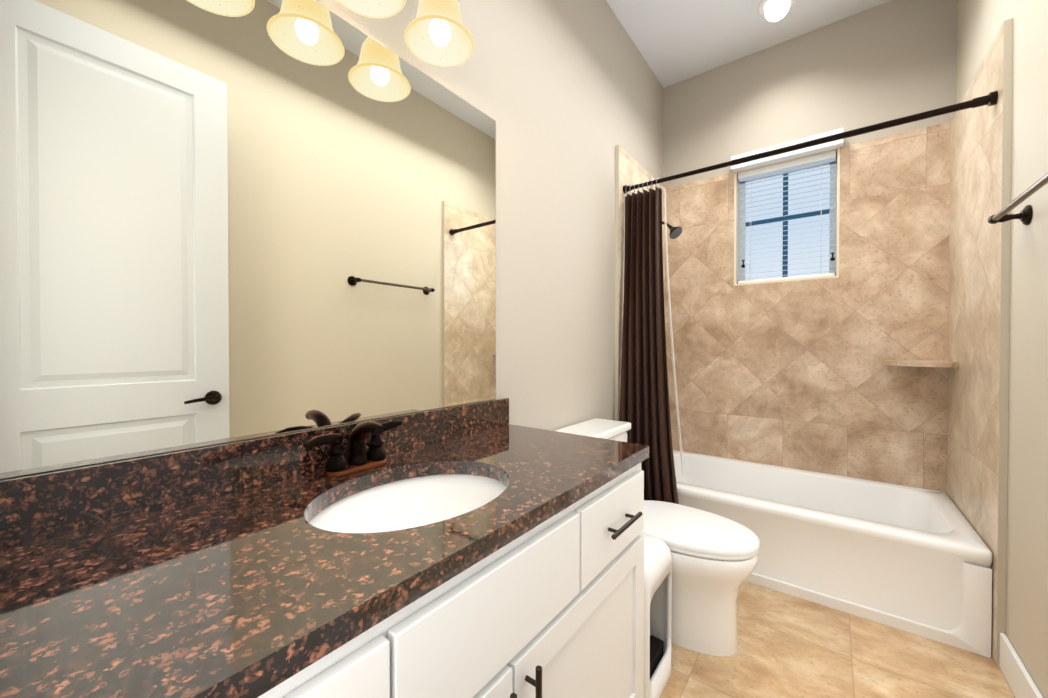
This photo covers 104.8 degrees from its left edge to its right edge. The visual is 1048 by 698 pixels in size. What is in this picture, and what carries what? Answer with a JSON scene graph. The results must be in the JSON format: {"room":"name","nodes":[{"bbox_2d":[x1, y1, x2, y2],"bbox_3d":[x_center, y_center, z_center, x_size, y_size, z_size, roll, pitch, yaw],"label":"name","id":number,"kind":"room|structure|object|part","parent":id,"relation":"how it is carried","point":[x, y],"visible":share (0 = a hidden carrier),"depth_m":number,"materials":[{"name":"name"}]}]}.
{"room":"bathroom","nodes":[
{"label":"bathroom","id":0,"kind":"room"},
{"bbox_2d":[2,0,662,478],"bbox_3d":[0.047,-0.393,1.827,0.120,3.095,3.447,0,1,37],"label":"wall","id":1,"kind":"structure","parent":0,"point":[566,96],"depth_m":1.84,"materials":[{"name":"beige paint"}]},
{"bbox_2d":[0,0,495,478],"bbox_3d":[-0.478,-0.330,1.034,0.006,1.048,1.226,0,1,37],"label":"mirror","id":2,"kind":"object","parent":1,"relation":"attached to","point":[223,221],"visible":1,"depth_m":0.84,"materials":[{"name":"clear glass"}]},
{"bbox_2d":[0,398,508,545],"bbox_3d":[-0.455,0.245,1.055,0.021,0.099,1.282,0,1,37],"label":"backsplash","id":3,"kind":"structure","parent":1,"relation":"attached to","point":[38,505],"depth_m":0.76,"materials":[{"name":"brown stone"}]},
{"bbox_2d":[336,0,473,66],"bbox_3d":[-0.390,-0.994,0.948,0.243,0.310,0.638,0,1,37],"label":"sconce","id":4,"kind":"object","parent":1,"relation":"attached to","point":[437,33],"visible":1,"depth_m":1.09,"materials":[{"name":"beige glass"}]},
{"bbox_3d":[-0.368,-0.906,0.932,0.175,0.136,0.175,0,1,37],"label":"lamp shade","id":5,"kind":"part","parent":4,"relation":"part of","materials":[{"name":"beige glass"}]},
{"bbox_3d":[-0.368,-0.911,0.932,0.188,0.145,0.188,0,1,37],"label":"lamp shade","id":6,"kind":"part","parent":4,"relation":"part of","materials":[{"name":"beige glass"}]},
{"bbox_3d":[-0.232,-0.908,1.111,0.175,0.136,0.175,0,1,37],"label":"lamp shade","id":7,"kind":"part","parent":4,"relation":"part of","materials":[{"name":"beige glass"}]},
{"bbox_3d":[-0.232,-0.913,1.111,0.188,0.145,0.188,0,1,37],"label":"lamp shade","id":8,"kind":"part","parent":4,"relation":"part of","materials":[{"name":"beige glass"}]},
{"bbox_3d":[-0.232,-0.874,1.112,0.058,0.067,0.058,0,1,37],"label":"bulb","id":9,"kind":"part","parent":4,"relation":"part of","materials":[{"name":"white glass"}]},
{"bbox_2d":[618,146,664,420],"bbox_3d":[0.798,-0.022,2.697,0.022,2.336,0.836,0,1,37],"label":"wall tile","id":10,"kind":"structure","parent":1,"relation":"attached to","point":[632,171],"depth_m":2.40,"materials":[{"name":"beige tile"}]},
{"bbox_2d":[615,145,618,420],"bbox_3d":[0.544,-0.019,2.364,0.022,2.336,0.002,0,1,37],"label":"wall tile edge","id":11,"kind":"object","parent":10,"relation":"attached to","point":[616,269],"visible":0.64,"depth_m":2.36,"materials":[{"name":"beige"}]},
{"bbox_2d":[662,221,681,238],"bbox_3d":[0.972,-0.825,2.740,0.192,0.159,0.092,0,1,37],"label":"shower head","id":12,"kind":"object","parent":10,"relation":"attached to","point":[675,232],"visible":0.62,"depth_m":2.70},
{"bbox_3d":[0.954,-0.854,2.773,0.114,0.060,0.017,0,1,37],"label":"arm","id":13,"kind":"part","parent":12,"relation":"part of"},
{"bbox_2d":[619,91,997,503],"bbox_3d":[1.157,-0.044,1.935,1.476,1.854,0.200,0,1,37],"label":"shower curtain","id":14,"kind":"object","parent":10,"relation":"attached to","point":[644,402],"visible":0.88,"depth_m":2.26,"materials":[{"name":"brown fabric"}]},
{"bbox_3d":[1.185,-0.947,1.961,1.474,0.048,0.048,0,1,37],"label":"rail","id":15,"kind":"part","parent":14,"relation":"part of","materials":[{"name":"black metal"}]},
{"bbox_2d":[606,0,890,87],"bbox_3d":[0.698,-1.986,1.313,1.760,0.100,3.447,0,1,37],"label":"ceiling","id":16,"kind":"structure","parent":0,"point":[675,41],"depth_m":2.43,"materials":[{"name":"white paint"}]},
{"bbox_2d":[758,0,795,16],"bbox_3d":[1.421,-1.940,2.263,0.188,0.009,0.188,0,1,37],"label":"recessed light","id":17,"kind":"object","parent":16,"relation":"in","point":[768,8],"visible":1,"depth_m":2.29,"materials":[{"name":"white paint"}]},
{"bbox_2d":[663,0,956,187],"bbox_3d":[1.696,-0.401,2.635,1.520,3.095,0.160,0,1,37],"label":"wall","id":18,"kind":"structure","parent":0,"point":[889,60],"depth_m":2.44,"materials":[{"name":"beige paint"}]},
{"bbox_2d":[734,148,839,285],"bbox_3d":[1.677,-0.812,2.600,0.559,0.773,0.132,0,1,37],"label":"window frame","id":19,"kind":"structure","parent":18,"relation":"attached to","point":[736,225],"depth_m":2.65,"materials":[{"name":"beige"}]},
{"bbox_2d":[738,157,836,283],"bbox_3d":[1.700,-0.812,2.629,0.535,0.749,0.119,0,1,37],"label":"window","id":20,"kind":"structure","parent":18,"relation":"in","point":[808,243],"depth_m":2.64,"materials":[{"name":"white plastic"}]},
{"bbox_3d":[1.678,-0.451,2.604,0.523,0.020,0.048,0,1,37],"label":"window blind rail","id":21,"kind":"part","parent":20,"relation":"part of","materials":[{"name":"white plastic"}]},
{"bbox_2d":[738,150,835,181],"bbox_3d":[1.674,-1.167,2.591,0.523,0.037,0.075,0,1,37],"label":"blind headrail","id":22,"kind":"object","parent":20,"relation":"attached to","point":[798,163],"visible":0.86,"depth_m":2.55,"materials":[{"name":"white plastic"}]},
{"bbox_2d":[749,179,751,280],"bbox_3d":[1.510,-0.813,2.696,0.002,0.713,0.002,0,1,37],"label":"blind cord","id":23,"kind":"object","parent":22,"relation":"hanging from","point":[751,179],"depth_m":2.73,"materials":[{"name":"white plastic"}]},
{"bbox_2d":[820,161,821,274],"bbox_3d":[1.815,-0.810,2.463,0.002,0.713,0.002,0,1,37],"label":"blind cord","id":24,"kind":"object","parent":22,"relation":"hanging from","point":[821,213],"depth_m":2.47,"materials":[{"name":"white plastic"}]},
{"bbox_3d":[1.724,-0.812,2.660,0.535,0.749,0.020,0,1,37],"label":"window sash","id":25,"kind":"part","parent":20,"relation":"part of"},
{"bbox_2d":[741,252,834,267],"bbox_3d":[1.668,-0.564,2.573,0.503,0.063,0.024,0,1,37],"label":"window latch","id":26,"kind":"object","parent":20,"relation":"attached to","point":[831,259],"visible":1,"depth_m":2.42,"materials":[{"name":"black metal"}]},
{"bbox_2d":[731,128,843,172],"bbox_3d":[1.620,-1.229,2.517,0.587,0.088,0.061,0,1,37],"label":"blind valance","id":27,"kind":"object","parent":18,"relation":"attached to","point":[793,154],"visible":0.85,"depth_m":2.48,"materials":[{"name":"white plastic"}]},
{"bbox_2d":[665,121,950,493],"bbox_3d":[1.640,-0.021,2.567,1.476,2.336,0.022,0,1,37],"label":"wall tile","id":28,"kind":"structure","parent":18,"relation":"attached to","point":[800,375],"depth_m":2.38,"materials":[{"name":"beige tile"}]},
{"bbox_2d":[659,581,1014,697],"bbox_3d":[0.698,1.209,1.345,1.760,0.100,3.447,0,1,37],"label":"floor","id":29,"kind":"structure","parent":0,"point":[790,646],"depth_m":1.49,"materials":[{"name":"tile"}]},
{"bbox_2d":[240,454,648,697],"bbox_3d":[-0.225,0.749,0.882,0.604,0.831,1.274,0,1,37],"label":"bathroom vanity","id":30,"kind":"object","parent":29,"relation":"on","point":[555,608],"depth_m":0.73,"materials":[{"name":"white wood"}]},
{"bbox_3d":[-0.289,0.458,0.369,0.020,0.178,0.372,0,1,37],"label":"drawer","id":31,"kind":"part","parent":30,"relation":"part of","materials":[{"name":"white"}]},
{"bbox_3d":[-0.215,0.809,0.469,0.020,0.494,0.617,0,1,37],"label":"door","id":32,"kind":"part","parent":30,"relation":"part of","materials":[{"name":"white wood"}]},
{"bbox_2d":[0,422,648,697],"bbox_3d":[-0.236,0.314,0.889,0.572,0.035,1.282,0,1,37],"label":"countertop","id":33,"kind":"structure","parent":30,"relation":"on","point":[217,596],"depth_m":0.53,"materials":[{"name":"brown stone"}]},
{"bbox_2d":[300,418,403,477],"bbox_3d":[-0.389,0.233,0.971,0.128,0.124,0.238,0,1,37],"label":"faucet","id":34,"kind":"object","parent":33,"relation":"on","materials":[{"name":"black metal"}]},
{"bbox_2d":[284,458,523,553],"bbox_3d":[-0.224,0.406,0.861,0.386,0.172,0.498,0,1,37],"label":"sink","id":35,"kind":"object","parent":33,"relation":"in","point":[372,515],"depth_m":0.99,"materials":[{"name":"white ceramic"}]},
{"bbox_3d":[-0.028,0.455,0.712,0.020,0.178,0.475,0,1,37],"label":"drawer","id":36,"kind":"part","parent":30,"relation":"part of","materials":[{"name":"white wood"}]},
{"bbox_3d":[0.163,0.804,0.965,0.020,0.494,0.613,0,1,37],"label":"door","id":37,"kind":"part","parent":30,"relation":"part of","materials":[{"name":"white wood"}]},
{"bbox_3d":[0.235,0.451,1.056,0.020,0.178,0.375,0,1,37],"label":"drawer","id":38,"kind":"part","parent":30,"relation":"part of","materials":[{"name":"white wood"}]},
{"bbox_2d":[641,533,671,697],"bbox_3d":[0.295,0.920,1.485,0.425,0.475,0.279,0,1,37],"label":"trash can","id":39,"kind":"object","parent":29,"relation":"on","point":[657,605],"visible":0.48,"depth_m":1.40,"materials":[{"name":"white plastic"}]},
{"bbox_2d":[555,418,759,655],"bbox_3d":[0.562,0.763,1.745,0.796,0.785,0.430,0,1,37],"label":"toilet","id":40,"kind":"object","parent":29,"relation":"on","point":[714,559],"visible":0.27,"depth_m":1.53,"materials":[{"name":"white ceramic"}]},
{"bbox_3d":[0.329,0.389,1.919,0.210,0.040,0.430,0,1,37],"label":"tank lid","id":41,"kind":"part","parent":40,"relation":"part of","materials":[{"name":"white ceramic"}]},
{"bbox_3d":[0.648,0.960,1.681,0.570,0.392,0.380,0,1,37],"label":"bowl","id":42,"kind":"part","parent":40,"relation":"part of","materials":[{"name":"white ceramic"}]},
{"bbox_3d":[0.658,0.738,1.671,0.554,0.049,0.384,0,1,37],"label":"seat","id":43,"kind":"part","parent":40,"relation":"part of","materials":[{"name":"white plastic"}]},
{"bbox_2d":[673,450,992,657],"bbox_3d":[1.397,0.950,2.257,1.473,0.400,0.778,0,1,37],"label":"bathtub","id":44,"kind":"object","parent":29,"relation":"on","point":[914,560],"visible":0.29,"depth_m":1.83,"materials":[{"name":"white ceramic"}]},
{"bbox_2d":[956,0,1047,697],"bbox_3d":[1.350,-0.383,0.832,0.120,3.095,3.447,0,1,37],"label":"wall","id":45,"kind":"structure","parent":0,"point":[979,23],"depth_m":1.32,"materials":[{"name":"beige paint"}]},
{"bbox_2d":[884,360,958,366],"bbox_3d":[2.040,0.074,2.087,0.256,0.025,0.256,0,1,37],"label":"corner shelf","id":46,"kind":"object","parent":45,"relation":"attached to","point":[922,363],"visible":1,"depth_m":2.02,"materials":[{"name":"tile"}]},
{"bbox_2d":[947,22,1003,663],"bbox_3d":[1.988,-0.013,1.788,0.022,2.336,0.836,0,1,37],"label":"wall tile","id":47,"kind":"structure","parent":45,"relation":"attached to","point":[974,307],"depth_m":1.69,"materials":[{"name":"beige tile"}]},
{"bbox_2d":[996,19,1012,666],"bbox_3d":[1.734,-0.010,1.455,0.022,2.336,0.002,0,1,37],"label":"wall tile edge","id":48,"kind":"object","parent":47,"relation":"attached to","point":[1004,323],"visible":0.79,"depth_m":1.45,"materials":[{"name":"beige"}]},
{"bbox_2d":[988,173,1047,224],"bbox_3d":[1.419,-0.433,1.095,0.090,0.064,0.674,0,1,37],"label":"towel rail","id":49,"kind":"object","parent":45,"relation":"attached to","point":[1024,215],"visible":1,"depth_m":1.28,"materials":[{"name":"black metal"}]},
{"bbox_2d":[999,633,1042,697],"bbox_3d":[1.028,1.102,0.538,0.015,0.130,2.325,0,1,37],"label":"baseboard","id":50,"kind":"structure","parent":45,"relation":"attached to","point":[1019,680],"depth_m":1.34,"materials":[{"name":"white paint"}]}
]}

